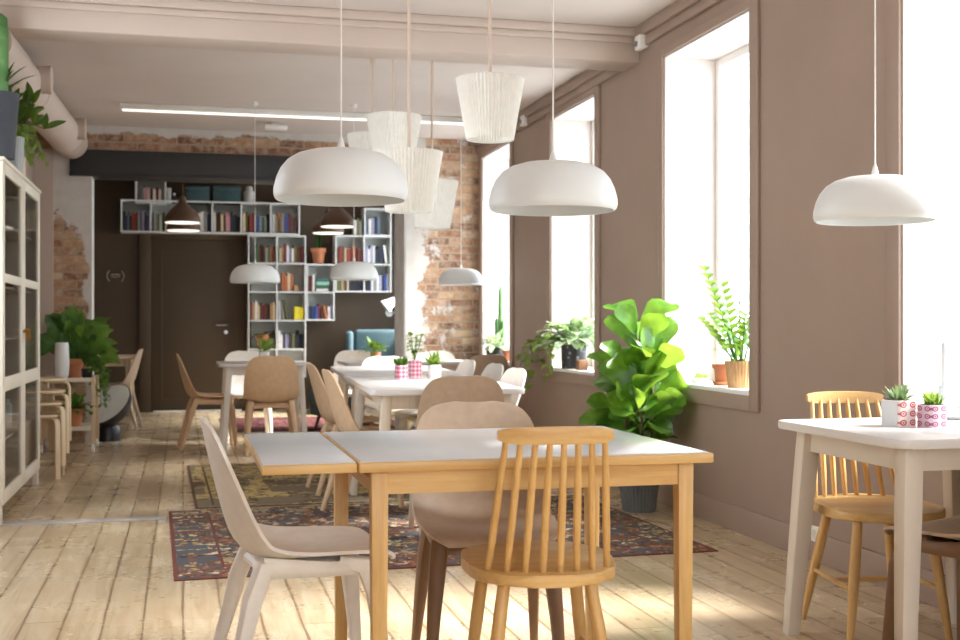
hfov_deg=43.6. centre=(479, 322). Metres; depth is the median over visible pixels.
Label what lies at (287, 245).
book
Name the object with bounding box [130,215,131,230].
book
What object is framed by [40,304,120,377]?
leafy plant
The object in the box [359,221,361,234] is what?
book
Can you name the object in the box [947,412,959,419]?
tray
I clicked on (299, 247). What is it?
book
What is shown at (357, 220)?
book
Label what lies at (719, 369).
terracotta pot
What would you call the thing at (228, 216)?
book
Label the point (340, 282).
book
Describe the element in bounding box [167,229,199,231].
diffuser
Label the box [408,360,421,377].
pot
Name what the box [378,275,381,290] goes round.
book
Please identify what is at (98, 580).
floor
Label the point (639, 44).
sensor box
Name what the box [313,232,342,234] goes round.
diffuser
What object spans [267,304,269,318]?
book
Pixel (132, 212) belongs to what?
book
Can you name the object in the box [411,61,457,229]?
pendant
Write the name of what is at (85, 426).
tray
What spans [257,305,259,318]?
book
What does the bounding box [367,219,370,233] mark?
book
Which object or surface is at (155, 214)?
book
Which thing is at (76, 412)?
plant
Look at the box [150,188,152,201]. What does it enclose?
book
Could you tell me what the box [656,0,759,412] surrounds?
window
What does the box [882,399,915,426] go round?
pot
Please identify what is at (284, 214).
book
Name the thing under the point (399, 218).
trim
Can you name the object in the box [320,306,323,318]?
book
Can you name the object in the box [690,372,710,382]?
plant
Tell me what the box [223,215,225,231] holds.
book
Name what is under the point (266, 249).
book
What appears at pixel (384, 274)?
book
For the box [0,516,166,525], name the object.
trim
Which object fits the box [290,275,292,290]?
book
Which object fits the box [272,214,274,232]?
book
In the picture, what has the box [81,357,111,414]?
plant
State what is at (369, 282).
book
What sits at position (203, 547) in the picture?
patterned rug
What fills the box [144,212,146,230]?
book
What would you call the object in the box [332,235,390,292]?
wall shelf
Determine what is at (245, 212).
book
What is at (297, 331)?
book
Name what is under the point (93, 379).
tray
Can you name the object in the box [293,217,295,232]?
book
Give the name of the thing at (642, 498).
pot
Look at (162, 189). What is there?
book
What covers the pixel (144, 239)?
trim
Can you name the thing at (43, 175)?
trim
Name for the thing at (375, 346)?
potted herb
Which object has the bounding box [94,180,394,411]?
wall
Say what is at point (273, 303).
book
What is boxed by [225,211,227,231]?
book
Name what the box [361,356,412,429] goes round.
shell chair
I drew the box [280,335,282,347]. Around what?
book
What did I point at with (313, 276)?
book
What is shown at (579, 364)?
wooden block
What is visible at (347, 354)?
shell chair
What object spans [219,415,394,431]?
rug
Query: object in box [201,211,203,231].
book
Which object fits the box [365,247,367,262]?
book
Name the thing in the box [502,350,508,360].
terracotta pot
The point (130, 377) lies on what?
shell chair
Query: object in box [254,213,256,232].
book
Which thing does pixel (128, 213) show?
book
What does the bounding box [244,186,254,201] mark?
lidded jar
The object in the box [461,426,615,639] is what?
spindle chair
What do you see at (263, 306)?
book
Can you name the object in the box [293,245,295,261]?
book
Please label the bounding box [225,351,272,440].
shell chair
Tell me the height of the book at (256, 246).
0.214 m
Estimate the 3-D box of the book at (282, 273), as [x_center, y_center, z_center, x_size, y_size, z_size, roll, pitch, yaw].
[-2.471,-0.519,15.035,0.036,0.235,0.160,0,0,-14]
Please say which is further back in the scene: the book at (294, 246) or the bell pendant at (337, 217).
the book at (294, 246)
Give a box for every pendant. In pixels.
[164,182,200,223]
[166,182,200,231]
[312,209,343,234]
[320,207,354,227]
[347,58,375,149]
[366,59,421,150]
[376,0,442,213]
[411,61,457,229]
[455,0,524,143]
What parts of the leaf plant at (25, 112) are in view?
stem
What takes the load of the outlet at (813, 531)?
attached to the wall socket at (814, 529)
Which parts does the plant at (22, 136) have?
pot, vine stem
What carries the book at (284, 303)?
on the wall shelf at (261, 293)
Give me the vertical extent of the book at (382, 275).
0.205 m
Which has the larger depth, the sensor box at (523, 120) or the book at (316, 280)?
the book at (316, 280)
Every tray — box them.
[49,375,95,381]
[71,422,95,430]
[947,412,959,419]
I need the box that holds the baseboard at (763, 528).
[616,484,946,607]
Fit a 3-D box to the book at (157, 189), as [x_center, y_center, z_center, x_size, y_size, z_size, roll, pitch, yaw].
[-3.949,-1.557,14.682,0.030,0.179,0.164,0,0,-14]
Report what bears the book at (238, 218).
in the wall shelf at (127, 205)
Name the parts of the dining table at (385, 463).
leg, leg, leg, leg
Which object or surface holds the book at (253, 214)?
in the wall shelf at (127, 205)
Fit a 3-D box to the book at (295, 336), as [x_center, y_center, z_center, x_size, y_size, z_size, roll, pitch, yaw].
[-2.325,0.232,15.079,0.027,0.168,0.184,0,0,-14]
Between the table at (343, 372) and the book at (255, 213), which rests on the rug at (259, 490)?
the table at (343, 372)
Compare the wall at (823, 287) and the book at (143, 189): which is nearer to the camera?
the wall at (823, 287)
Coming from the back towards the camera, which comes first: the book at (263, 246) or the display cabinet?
the book at (263, 246)
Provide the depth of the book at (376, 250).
15.24 m
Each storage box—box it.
[185,186,209,204]
[212,186,240,204]
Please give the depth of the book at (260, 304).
14.91 m
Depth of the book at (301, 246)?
15.01 m
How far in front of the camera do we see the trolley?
10.19 m
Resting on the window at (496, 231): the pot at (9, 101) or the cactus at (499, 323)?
the cactus at (499, 323)
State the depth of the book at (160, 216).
14.62 m
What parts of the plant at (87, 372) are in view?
pot, stem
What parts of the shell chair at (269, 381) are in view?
leg, leg, seat frame, leg, leg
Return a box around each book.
[123,211,125,229]
[125,215,126,229]
[127,212,129,230]
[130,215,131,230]
[132,212,133,230]
[134,213,135,230]
[136,212,137,230]
[138,211,139,230]
[140,211,141,230]
[142,188,144,201]
[142,211,143,230]
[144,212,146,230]
[145,187,147,201]
[146,215,148,230]
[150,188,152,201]
[153,190,155,201]
[154,212,156,230]
[156,188,158,199]
[157,214,159,230]
[160,216,161,230]
[161,188,163,199]
[162,212,164,230]
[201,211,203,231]
[204,213,206,231]
[207,214,209,231]
[214,212,215,231]
[216,213,217,231]
[218,212,220,231]
[221,214,222,231]
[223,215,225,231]
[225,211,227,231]
[228,216,229,231]
[230,212,232,231]
[233,215,234,231]
[235,215,236,231]
[237,217,239,231]
[242,213,244,232]
[245,212,246,232]
[247,216,249,232]
[249,214,251,232]
[249,302,251,318]
[252,213,254,232]
[252,303,254,318]
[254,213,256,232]
[254,301,256,318]
[255,245,257,261]
[257,216,259,232]
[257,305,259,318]
[258,246,259,261]
[259,216,261,232]
[259,303,261,318]
[260,245,262,261]
[262,217,263,232]
[262,305,264,318]
[263,246,264,262]
[264,217,266,232]
[264,303,266,318]
[265,248,267,261]
[266,214,268,232]
[267,245,269,262]
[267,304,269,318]
[270,246,272,262]
[270,304,272,318]
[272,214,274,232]
[272,302,274,318]
[273,246,274,261]
[274,216,276,232]
[276,212,279,232]
[278,248,280,262]
[278,301,280,318]
[278,331,279,347]
[279,217,281,232]
[280,299,283,318]
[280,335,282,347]
[281,214,283,232]
[281,246,283,261]
[281,272,284,290]
[282,333,284,347]
[283,244,286,262]
[283,300,288,318]
[284,214,285,232]
[285,275,286,290]
[286,216,288,232]
[286,334,289,347]
[287,245,288,261]
[287,273,289,290]
[288,214,290,232]
[289,333,291,347]
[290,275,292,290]
[291,216,292,232]
[291,248,293,262]
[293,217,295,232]
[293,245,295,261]
[293,307,298,318]
[294,335,296,347]
[295,247,298,262]
[296,330,298,347]
[298,247,300,262]
[299,307,303,318]
[300,246,302,262]
[301,334,303,347]
[308,276,309,290]
[308,276,311,291]
[309,306,312,318]
[311,275,314,290]
[315,279,327,281]
[315,282,328,284]
[315,285,328,288]
[315,289,327,291]
[315,306,317,318]
[316,304,319,318]
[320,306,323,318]
[323,305,327,318]
[326,307,329,318]
[329,304,331,318]
[338,246,341,262]
[339,281,341,290]
[342,247,343,261]
[344,248,346,261]
[344,281,346,290]
[347,249,349,261]
[347,281,349,290]
[351,247,354,260]
[352,220,355,234]
[352,281,354,290]
[355,219,358,234]
[355,246,356,260]
[357,248,359,261]
[357,281,359,290]
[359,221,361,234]
[360,249,362,261]
[360,281,362,290]
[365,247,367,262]
[365,281,367,290]
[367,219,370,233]
[368,245,371,263]
[368,281,370,290]
[371,218,373,234]
[371,246,374,263]
[371,280,373,290]
[373,217,376,234]
[375,249,377,263]
[376,246,379,263]
[376,277,378,290]
[377,217,379,234]
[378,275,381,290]
[379,246,382,263]
[382,275,383,290]
[383,245,386,263]
[384,274,388,290]
[384,275,386,290]
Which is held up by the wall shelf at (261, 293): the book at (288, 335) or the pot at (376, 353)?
the book at (288, 335)
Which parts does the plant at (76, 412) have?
pot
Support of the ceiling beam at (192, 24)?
attached to the wall at (823, 287)
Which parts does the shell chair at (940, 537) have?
leg, seat frame, leg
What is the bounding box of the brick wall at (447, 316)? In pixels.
[405,138,478,429]
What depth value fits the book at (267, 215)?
14.93 m
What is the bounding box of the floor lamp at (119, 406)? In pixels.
[95,384,131,441]
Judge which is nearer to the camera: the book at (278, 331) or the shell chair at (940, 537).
the shell chair at (940, 537)
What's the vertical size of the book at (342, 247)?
0.201 m
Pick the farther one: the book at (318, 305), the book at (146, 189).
the book at (318, 305)
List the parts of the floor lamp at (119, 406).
lamp shade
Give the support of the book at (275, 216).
in the wall shelf at (127, 205)
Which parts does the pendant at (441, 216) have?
rod, lamp shade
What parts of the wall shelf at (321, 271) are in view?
panel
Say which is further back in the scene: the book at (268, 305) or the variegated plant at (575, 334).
the book at (268, 305)
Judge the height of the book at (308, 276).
0.188 m
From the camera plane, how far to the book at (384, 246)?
15.27 m
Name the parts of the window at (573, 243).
sill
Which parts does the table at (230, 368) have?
leg, leg, leg, leg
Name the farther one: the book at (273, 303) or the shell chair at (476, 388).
the book at (273, 303)
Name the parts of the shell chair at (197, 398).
leg, leg, seat frame, leg, leg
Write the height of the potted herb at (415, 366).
0.282 m
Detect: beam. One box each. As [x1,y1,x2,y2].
[0,0,638,71]
[69,149,290,184]
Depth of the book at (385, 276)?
15.28 m
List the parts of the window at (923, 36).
architrave, sill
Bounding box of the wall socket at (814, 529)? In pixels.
[811,525,818,541]
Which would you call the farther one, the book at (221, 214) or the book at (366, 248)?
the book at (366, 248)
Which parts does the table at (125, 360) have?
leg, leg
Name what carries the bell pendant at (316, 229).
hanging from the ceiling at (91, 80)
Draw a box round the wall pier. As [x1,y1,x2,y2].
[54,150,93,443]
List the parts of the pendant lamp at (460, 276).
lamp shade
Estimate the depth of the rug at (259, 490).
7.84 m
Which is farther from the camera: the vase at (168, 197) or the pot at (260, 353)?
the vase at (168, 197)
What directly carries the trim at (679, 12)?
attached to the wall at (823, 287)
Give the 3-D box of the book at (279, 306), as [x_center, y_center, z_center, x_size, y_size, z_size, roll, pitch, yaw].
[-2.516,-0.162,15.038,0.036,0.234,0.164,0,0,-14]
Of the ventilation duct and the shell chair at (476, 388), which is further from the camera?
the ventilation duct
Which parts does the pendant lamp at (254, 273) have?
lamp shade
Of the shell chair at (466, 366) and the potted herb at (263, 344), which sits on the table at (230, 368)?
the potted herb at (263, 344)
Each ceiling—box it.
[16,39,585,139]
[205,0,676,27]
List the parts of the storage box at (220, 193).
lid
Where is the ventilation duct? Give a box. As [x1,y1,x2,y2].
[8,29,87,158]
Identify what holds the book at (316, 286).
on the book at (316, 290)
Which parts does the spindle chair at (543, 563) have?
leg, leg, seat, rail, leg, leg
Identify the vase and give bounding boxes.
[54,342,69,377]
[166,188,171,203]
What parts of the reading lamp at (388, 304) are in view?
wall plate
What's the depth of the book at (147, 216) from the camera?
14.55 m
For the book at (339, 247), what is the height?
0.208 m
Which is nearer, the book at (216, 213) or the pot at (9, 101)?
the pot at (9, 101)
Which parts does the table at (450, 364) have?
leg, leg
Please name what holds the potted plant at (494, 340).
on the window at (496, 231)
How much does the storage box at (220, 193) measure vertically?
0.213 m
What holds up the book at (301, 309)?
on the wall shelf at (261, 293)
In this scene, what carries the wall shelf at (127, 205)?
attached to the wall at (115, 252)
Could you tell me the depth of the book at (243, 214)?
14.83 m
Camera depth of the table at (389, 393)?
6.27 m
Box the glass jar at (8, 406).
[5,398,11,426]
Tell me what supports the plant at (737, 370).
on the window at (692, 80)
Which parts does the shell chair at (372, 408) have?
leg, leg, seat frame, leg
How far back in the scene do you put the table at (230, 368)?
10.28 m
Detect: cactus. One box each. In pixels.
[0,13,35,160]
[495,287,506,349]
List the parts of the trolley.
post, post, post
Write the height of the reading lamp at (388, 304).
0.233 m
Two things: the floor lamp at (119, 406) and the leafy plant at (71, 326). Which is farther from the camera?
the floor lamp at (119, 406)
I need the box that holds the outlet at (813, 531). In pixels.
[811,529,816,538]
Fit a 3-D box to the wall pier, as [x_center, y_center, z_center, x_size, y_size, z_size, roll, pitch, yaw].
[-3.823,-0.240,11.055,0.490,2.680,0.300,0,0,-14]
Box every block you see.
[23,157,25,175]
[575,360,587,369]
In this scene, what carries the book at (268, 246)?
on the wall shelf at (261, 293)
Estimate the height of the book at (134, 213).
0.221 m
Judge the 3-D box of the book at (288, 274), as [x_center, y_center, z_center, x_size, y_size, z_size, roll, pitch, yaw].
[-2.406,-0.513,15.075,0.034,0.223,0.175,0,0,-14]
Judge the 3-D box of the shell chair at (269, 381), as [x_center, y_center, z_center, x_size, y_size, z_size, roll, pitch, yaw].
[-1.775,0.686,10.168,0.458,0.835,0.530,0,0,-13]
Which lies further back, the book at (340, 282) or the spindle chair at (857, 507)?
the book at (340, 282)
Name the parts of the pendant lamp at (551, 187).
cord, lamp shade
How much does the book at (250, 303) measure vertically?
0.220 m
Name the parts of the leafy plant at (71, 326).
pot, stem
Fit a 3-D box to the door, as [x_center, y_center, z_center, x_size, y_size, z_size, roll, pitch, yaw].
[-3.495,0.024,14.926,1.146,2.111,0.098,0,0,-14]
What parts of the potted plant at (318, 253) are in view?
stem, pot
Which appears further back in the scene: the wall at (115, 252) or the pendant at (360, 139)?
the wall at (115, 252)
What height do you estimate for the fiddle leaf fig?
1.246 m
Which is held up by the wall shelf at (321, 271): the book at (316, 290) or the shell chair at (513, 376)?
the book at (316, 290)
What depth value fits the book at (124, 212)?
14.49 m
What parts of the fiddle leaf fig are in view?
stem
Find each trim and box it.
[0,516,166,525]
[34,148,53,444]
[139,229,250,411]
[153,409,241,412]
[395,214,404,428]
[474,0,722,153]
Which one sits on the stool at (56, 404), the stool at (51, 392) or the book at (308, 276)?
the stool at (51, 392)
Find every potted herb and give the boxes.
[249,337,280,355]
[358,336,388,356]
[392,355,409,379]
[404,332,423,377]
[424,350,446,378]
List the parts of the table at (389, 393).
leg, leg, leg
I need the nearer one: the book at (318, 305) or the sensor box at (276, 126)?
the sensor box at (276, 126)
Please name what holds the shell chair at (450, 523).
on the floor
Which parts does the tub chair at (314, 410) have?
seat, leg, backrest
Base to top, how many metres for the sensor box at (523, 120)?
0.090 m
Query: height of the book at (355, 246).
0.213 m
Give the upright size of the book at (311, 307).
0.169 m
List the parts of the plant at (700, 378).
dish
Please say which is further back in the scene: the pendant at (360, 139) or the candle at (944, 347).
the pendant at (360, 139)
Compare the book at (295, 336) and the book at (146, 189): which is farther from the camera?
the book at (295, 336)
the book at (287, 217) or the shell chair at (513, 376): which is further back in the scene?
the book at (287, 217)
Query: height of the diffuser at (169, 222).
0.024 m
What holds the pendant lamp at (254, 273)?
hanging from the ceiling at (91, 80)
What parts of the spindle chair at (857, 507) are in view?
leg, rail, leg, seat, leg, leg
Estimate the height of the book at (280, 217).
0.187 m
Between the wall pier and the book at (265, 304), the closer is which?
the wall pier
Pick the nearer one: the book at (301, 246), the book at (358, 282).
the book at (301, 246)
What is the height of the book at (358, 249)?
0.187 m
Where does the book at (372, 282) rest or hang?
in the wall shelf at (346, 241)
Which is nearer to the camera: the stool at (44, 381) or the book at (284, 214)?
the stool at (44, 381)
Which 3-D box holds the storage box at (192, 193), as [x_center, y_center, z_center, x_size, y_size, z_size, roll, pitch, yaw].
[-3.489,-1.571,14.816,0.294,0.210,0.230,0,0,-14]
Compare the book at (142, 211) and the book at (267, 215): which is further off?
the book at (267, 215)
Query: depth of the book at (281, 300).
14.96 m
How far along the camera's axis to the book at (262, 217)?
14.92 m
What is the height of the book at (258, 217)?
0.204 m
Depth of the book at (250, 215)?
14.85 m
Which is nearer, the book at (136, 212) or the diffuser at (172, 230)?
the diffuser at (172, 230)
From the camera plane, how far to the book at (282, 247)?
14.97 m
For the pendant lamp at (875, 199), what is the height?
1.542 m
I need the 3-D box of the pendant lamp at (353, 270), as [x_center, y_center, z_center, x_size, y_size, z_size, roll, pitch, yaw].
[-1.040,-1.080,9.900,0.398,1.450,0.398,0,0,28]
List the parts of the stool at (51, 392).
leg, seat, leg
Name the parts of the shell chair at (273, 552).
leg, leg, seat frame, leg, leg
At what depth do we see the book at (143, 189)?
14.55 m
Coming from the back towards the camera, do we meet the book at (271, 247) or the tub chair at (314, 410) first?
the book at (271, 247)
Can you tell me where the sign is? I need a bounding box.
[107,271,123,280]
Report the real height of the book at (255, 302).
0.235 m
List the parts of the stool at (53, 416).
seat, leg, leg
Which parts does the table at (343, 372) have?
leg, leg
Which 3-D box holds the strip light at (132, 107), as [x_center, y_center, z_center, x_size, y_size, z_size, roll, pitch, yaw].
[-1.499,-1.774,10.213,3.007,0.062,0.070,0,0,-14]
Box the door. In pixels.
[151,239,245,410]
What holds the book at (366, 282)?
in the wall shelf at (346, 241)
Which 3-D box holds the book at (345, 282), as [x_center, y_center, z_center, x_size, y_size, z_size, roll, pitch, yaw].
[-1.716,-0.498,15.236,0.030,0.186,0.194,0,0,-14]
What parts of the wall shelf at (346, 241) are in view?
panel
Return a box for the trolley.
[40,375,98,453]
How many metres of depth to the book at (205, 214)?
14.73 m
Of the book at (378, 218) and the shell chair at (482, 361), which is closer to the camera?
the shell chair at (482, 361)
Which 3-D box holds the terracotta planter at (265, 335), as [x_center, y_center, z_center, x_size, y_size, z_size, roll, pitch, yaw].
[-2.703,0.212,15.020,0.324,0.217,0.289,0,0,-43]
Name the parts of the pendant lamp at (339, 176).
lamp shade, cord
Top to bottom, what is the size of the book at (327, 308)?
0.162 m
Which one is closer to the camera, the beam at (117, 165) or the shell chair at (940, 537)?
the shell chair at (940, 537)
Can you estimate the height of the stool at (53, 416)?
0.452 m
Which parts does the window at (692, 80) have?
sill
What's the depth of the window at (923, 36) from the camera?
4.90 m
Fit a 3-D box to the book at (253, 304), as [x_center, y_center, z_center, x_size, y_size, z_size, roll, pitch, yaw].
[-2.829,-0.143,14.964,0.028,0.199,0.199,0,0,-14]
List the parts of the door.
panel, handle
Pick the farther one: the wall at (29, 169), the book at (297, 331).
the book at (297, 331)
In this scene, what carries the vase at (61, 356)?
on the trolley
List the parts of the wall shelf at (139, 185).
panel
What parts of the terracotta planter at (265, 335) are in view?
pot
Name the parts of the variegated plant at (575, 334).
vine stem, pot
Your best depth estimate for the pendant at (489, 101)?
6.08 m
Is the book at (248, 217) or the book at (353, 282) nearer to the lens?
the book at (248, 217)
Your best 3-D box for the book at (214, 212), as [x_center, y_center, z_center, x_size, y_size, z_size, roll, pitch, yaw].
[-3.282,-1.246,14.850,0.025,0.240,0.154,0,0,-14]
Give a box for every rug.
[169,495,717,580]
[187,464,409,508]
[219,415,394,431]
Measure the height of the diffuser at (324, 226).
0.024 m
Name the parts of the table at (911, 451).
leg, leg, leg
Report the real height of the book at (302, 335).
0.178 m
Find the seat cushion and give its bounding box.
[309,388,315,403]
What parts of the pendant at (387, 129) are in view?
rod, lamp shade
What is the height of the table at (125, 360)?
0.757 m
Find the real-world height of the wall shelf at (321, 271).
0.712 m
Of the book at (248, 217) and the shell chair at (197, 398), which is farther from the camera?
the book at (248, 217)
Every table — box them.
[98,355,135,428]
[216,361,310,452]
[244,426,712,639]
[331,366,467,491]
[337,359,462,412]
[347,375,524,495]
[778,417,959,639]
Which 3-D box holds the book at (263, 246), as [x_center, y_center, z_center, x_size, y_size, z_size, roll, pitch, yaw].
[-2.700,-0.856,14.988,0.027,0.195,0.182,0,0,-14]
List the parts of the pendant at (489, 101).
rod, lamp shade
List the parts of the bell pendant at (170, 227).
lamp shade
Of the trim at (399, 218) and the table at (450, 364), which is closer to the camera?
the table at (450, 364)
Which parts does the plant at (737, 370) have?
stem, pot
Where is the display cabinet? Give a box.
[0,156,40,523]
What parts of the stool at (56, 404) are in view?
leg, seat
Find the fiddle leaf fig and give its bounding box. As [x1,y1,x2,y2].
[578,298,686,512]
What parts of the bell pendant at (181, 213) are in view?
lamp shade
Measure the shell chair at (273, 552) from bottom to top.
0.835 m
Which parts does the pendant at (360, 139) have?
lamp shade, rod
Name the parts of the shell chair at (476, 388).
leg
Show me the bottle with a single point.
(173, 197)
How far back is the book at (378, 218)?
15.27 m
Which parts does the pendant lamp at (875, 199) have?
cord, lamp shade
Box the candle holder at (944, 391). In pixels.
[938,386,951,415]
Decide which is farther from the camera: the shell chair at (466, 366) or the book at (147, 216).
the book at (147, 216)
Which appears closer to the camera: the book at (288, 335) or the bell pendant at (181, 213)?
the bell pendant at (181, 213)
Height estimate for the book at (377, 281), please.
0.182 m
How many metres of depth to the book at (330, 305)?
15.12 m
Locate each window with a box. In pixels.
[479,140,513,368]
[546,84,600,387]
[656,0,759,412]
[886,0,959,416]
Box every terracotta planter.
[250,331,274,348]
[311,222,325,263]
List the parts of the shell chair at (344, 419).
leg, leg, leg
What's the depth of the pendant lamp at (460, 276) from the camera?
10.65 m
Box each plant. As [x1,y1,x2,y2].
[9,82,65,128]
[10,124,51,173]
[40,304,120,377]
[60,388,89,426]
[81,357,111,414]
[516,314,593,389]
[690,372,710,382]
[696,256,748,387]
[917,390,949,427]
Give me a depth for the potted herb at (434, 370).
7.22 m
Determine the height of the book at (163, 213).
0.228 m
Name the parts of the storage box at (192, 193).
lid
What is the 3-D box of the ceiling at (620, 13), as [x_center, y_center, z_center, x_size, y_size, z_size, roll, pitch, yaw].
[0.261,-1.955,2.357,4.840,0.150,10.250,0,0,-14]
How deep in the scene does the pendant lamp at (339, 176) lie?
3.44 m
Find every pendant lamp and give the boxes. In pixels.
[230,101,279,283]
[273,0,407,206]
[330,104,377,280]
[439,125,482,285]
[489,0,617,215]
[813,0,938,225]
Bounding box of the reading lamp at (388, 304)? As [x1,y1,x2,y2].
[381,297,394,316]
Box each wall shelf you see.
[121,199,299,234]
[135,181,165,205]
[247,235,305,376]
[306,264,334,320]
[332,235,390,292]
[361,208,390,235]
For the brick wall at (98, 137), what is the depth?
11.20 m
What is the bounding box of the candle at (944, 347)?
[941,339,947,385]
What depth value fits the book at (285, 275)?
14.96 m
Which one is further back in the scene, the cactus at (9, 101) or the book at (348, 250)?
the book at (348, 250)
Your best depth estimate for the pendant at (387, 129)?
7.52 m
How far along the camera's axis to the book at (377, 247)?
15.25 m
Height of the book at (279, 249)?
0.169 m
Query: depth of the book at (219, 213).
14.76 m
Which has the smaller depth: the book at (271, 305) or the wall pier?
the wall pier
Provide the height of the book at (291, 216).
0.207 m
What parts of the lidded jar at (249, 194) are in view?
lid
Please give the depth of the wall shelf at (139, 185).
14.80 m
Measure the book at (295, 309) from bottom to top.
0.159 m
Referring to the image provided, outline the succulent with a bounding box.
[881,383,915,426]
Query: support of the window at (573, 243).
in the wall at (823, 287)
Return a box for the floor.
[0,409,956,639]
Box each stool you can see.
[40,377,70,440]
[40,389,69,453]
[40,400,65,465]
[40,412,63,478]
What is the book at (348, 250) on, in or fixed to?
on the wall shelf at (346, 241)
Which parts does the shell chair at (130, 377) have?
leg, leg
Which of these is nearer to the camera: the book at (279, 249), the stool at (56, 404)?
the stool at (56, 404)
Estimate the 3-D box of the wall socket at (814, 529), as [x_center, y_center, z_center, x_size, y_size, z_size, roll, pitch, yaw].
[1.538,0.968,5.501,0.016,0.072,0.072,0,0,-14]
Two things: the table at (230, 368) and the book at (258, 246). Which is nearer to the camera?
the table at (230, 368)
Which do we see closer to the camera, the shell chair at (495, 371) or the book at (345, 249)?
the shell chair at (495, 371)
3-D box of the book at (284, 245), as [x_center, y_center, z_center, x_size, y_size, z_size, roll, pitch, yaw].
[-2.447,-0.873,15.044,0.028,0.222,0.191,0,0,-14]
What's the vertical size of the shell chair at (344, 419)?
0.835 m
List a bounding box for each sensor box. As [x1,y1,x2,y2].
[264,122,287,130]
[519,115,527,126]
[634,34,648,50]
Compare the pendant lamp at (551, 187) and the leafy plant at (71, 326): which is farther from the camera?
the leafy plant at (71, 326)
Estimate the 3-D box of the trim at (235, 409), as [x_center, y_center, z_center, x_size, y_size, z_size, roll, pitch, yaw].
[-3.500,1.090,14.884,1.064,0.020,0.058,0,0,-14]
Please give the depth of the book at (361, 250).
15.20 m
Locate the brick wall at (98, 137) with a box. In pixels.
[35,125,348,155]
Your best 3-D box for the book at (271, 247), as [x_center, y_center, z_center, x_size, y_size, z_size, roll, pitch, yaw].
[-2.616,-0.860,15.023,0.027,0.204,0.184,0,0,-14]
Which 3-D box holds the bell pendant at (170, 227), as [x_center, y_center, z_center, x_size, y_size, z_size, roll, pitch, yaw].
[-3.261,-1.405,13.200,0.368,0.800,0.368,0,0,-14]
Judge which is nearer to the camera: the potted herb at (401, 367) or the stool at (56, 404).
the potted herb at (401, 367)
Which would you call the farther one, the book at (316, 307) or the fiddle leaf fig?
the book at (316, 307)
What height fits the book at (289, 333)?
0.190 m
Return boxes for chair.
[99,349,142,429]
[176,354,238,450]
[199,416,395,639]
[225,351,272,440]
[243,355,298,455]
[305,363,393,495]
[309,388,364,427]
[320,369,403,520]
[333,350,370,396]
[345,329,394,355]
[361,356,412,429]
[394,359,475,429]
[408,375,503,534]
[411,401,564,639]
[413,363,503,425]
[416,350,454,359]
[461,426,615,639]
[469,354,507,375]
[499,367,525,405]
[802,391,952,639]
[882,515,959,639]
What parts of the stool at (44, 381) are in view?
leg, seat, leg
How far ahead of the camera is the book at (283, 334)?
14.97 m
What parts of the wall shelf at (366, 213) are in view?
panel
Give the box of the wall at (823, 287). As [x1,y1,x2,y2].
[483,0,945,574]
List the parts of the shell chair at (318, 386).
leg, leg, seat frame, leg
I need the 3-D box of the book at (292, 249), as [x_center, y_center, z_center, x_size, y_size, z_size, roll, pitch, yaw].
[-2.363,-0.847,15.085,0.029,0.171,0.197,0,0,-14]
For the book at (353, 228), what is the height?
0.185 m
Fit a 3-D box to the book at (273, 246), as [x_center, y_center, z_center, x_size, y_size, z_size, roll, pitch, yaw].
[-2.582,-0.855,15.006,0.027,0.194,0.164,0,0,-14]
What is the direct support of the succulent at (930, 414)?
on the table at (911, 451)
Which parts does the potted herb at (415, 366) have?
stem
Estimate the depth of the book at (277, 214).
14.95 m
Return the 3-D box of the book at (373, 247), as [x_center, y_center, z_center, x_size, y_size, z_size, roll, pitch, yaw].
[-1.370,-0.871,15.329,0.028,0.220,0.196,0,0,-14]
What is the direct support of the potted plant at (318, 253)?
on the wall shelf at (321, 271)
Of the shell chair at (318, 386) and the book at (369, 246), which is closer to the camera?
the shell chair at (318, 386)
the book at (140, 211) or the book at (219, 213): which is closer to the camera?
the book at (140, 211)
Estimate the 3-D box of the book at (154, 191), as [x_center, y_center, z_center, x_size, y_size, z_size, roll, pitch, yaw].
[-3.975,-1.544,14.655,0.031,0.152,0.170,0,0,-14]
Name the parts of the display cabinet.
leg, door, handle, door, leg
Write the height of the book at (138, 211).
0.247 m
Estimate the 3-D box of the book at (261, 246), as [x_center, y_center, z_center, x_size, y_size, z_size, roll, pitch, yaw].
[-2.733,-0.865,14.996,0.027,0.214,0.196,0,0,-14]
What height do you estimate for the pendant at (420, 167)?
1.297 m
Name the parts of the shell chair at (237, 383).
leg, leg, leg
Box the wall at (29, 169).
[17,121,34,183]
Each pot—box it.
[0,90,19,160]
[259,352,269,355]
[370,352,380,356]
[395,365,407,379]
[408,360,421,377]
[428,365,440,378]
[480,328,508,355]
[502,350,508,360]
[619,485,658,512]
[712,364,727,385]
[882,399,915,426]
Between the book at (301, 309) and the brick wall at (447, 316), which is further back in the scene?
the book at (301, 309)
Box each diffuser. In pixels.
[165,221,199,223]
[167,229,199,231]
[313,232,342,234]
[321,225,353,227]
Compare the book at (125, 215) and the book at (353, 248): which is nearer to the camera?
the book at (125, 215)
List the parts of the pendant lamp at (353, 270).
lamp shade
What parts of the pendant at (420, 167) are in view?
rod, lamp shade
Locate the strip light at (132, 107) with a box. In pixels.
[119,103,462,124]
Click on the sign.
(108, 271)
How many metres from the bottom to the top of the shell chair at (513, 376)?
0.835 m
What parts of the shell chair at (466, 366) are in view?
leg, seat frame, leg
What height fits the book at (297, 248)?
0.195 m
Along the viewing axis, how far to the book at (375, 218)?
15.25 m
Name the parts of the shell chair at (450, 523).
leg, leg, seat frame, leg, leg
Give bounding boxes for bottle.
[172,193,175,203]
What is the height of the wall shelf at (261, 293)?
1.773 m

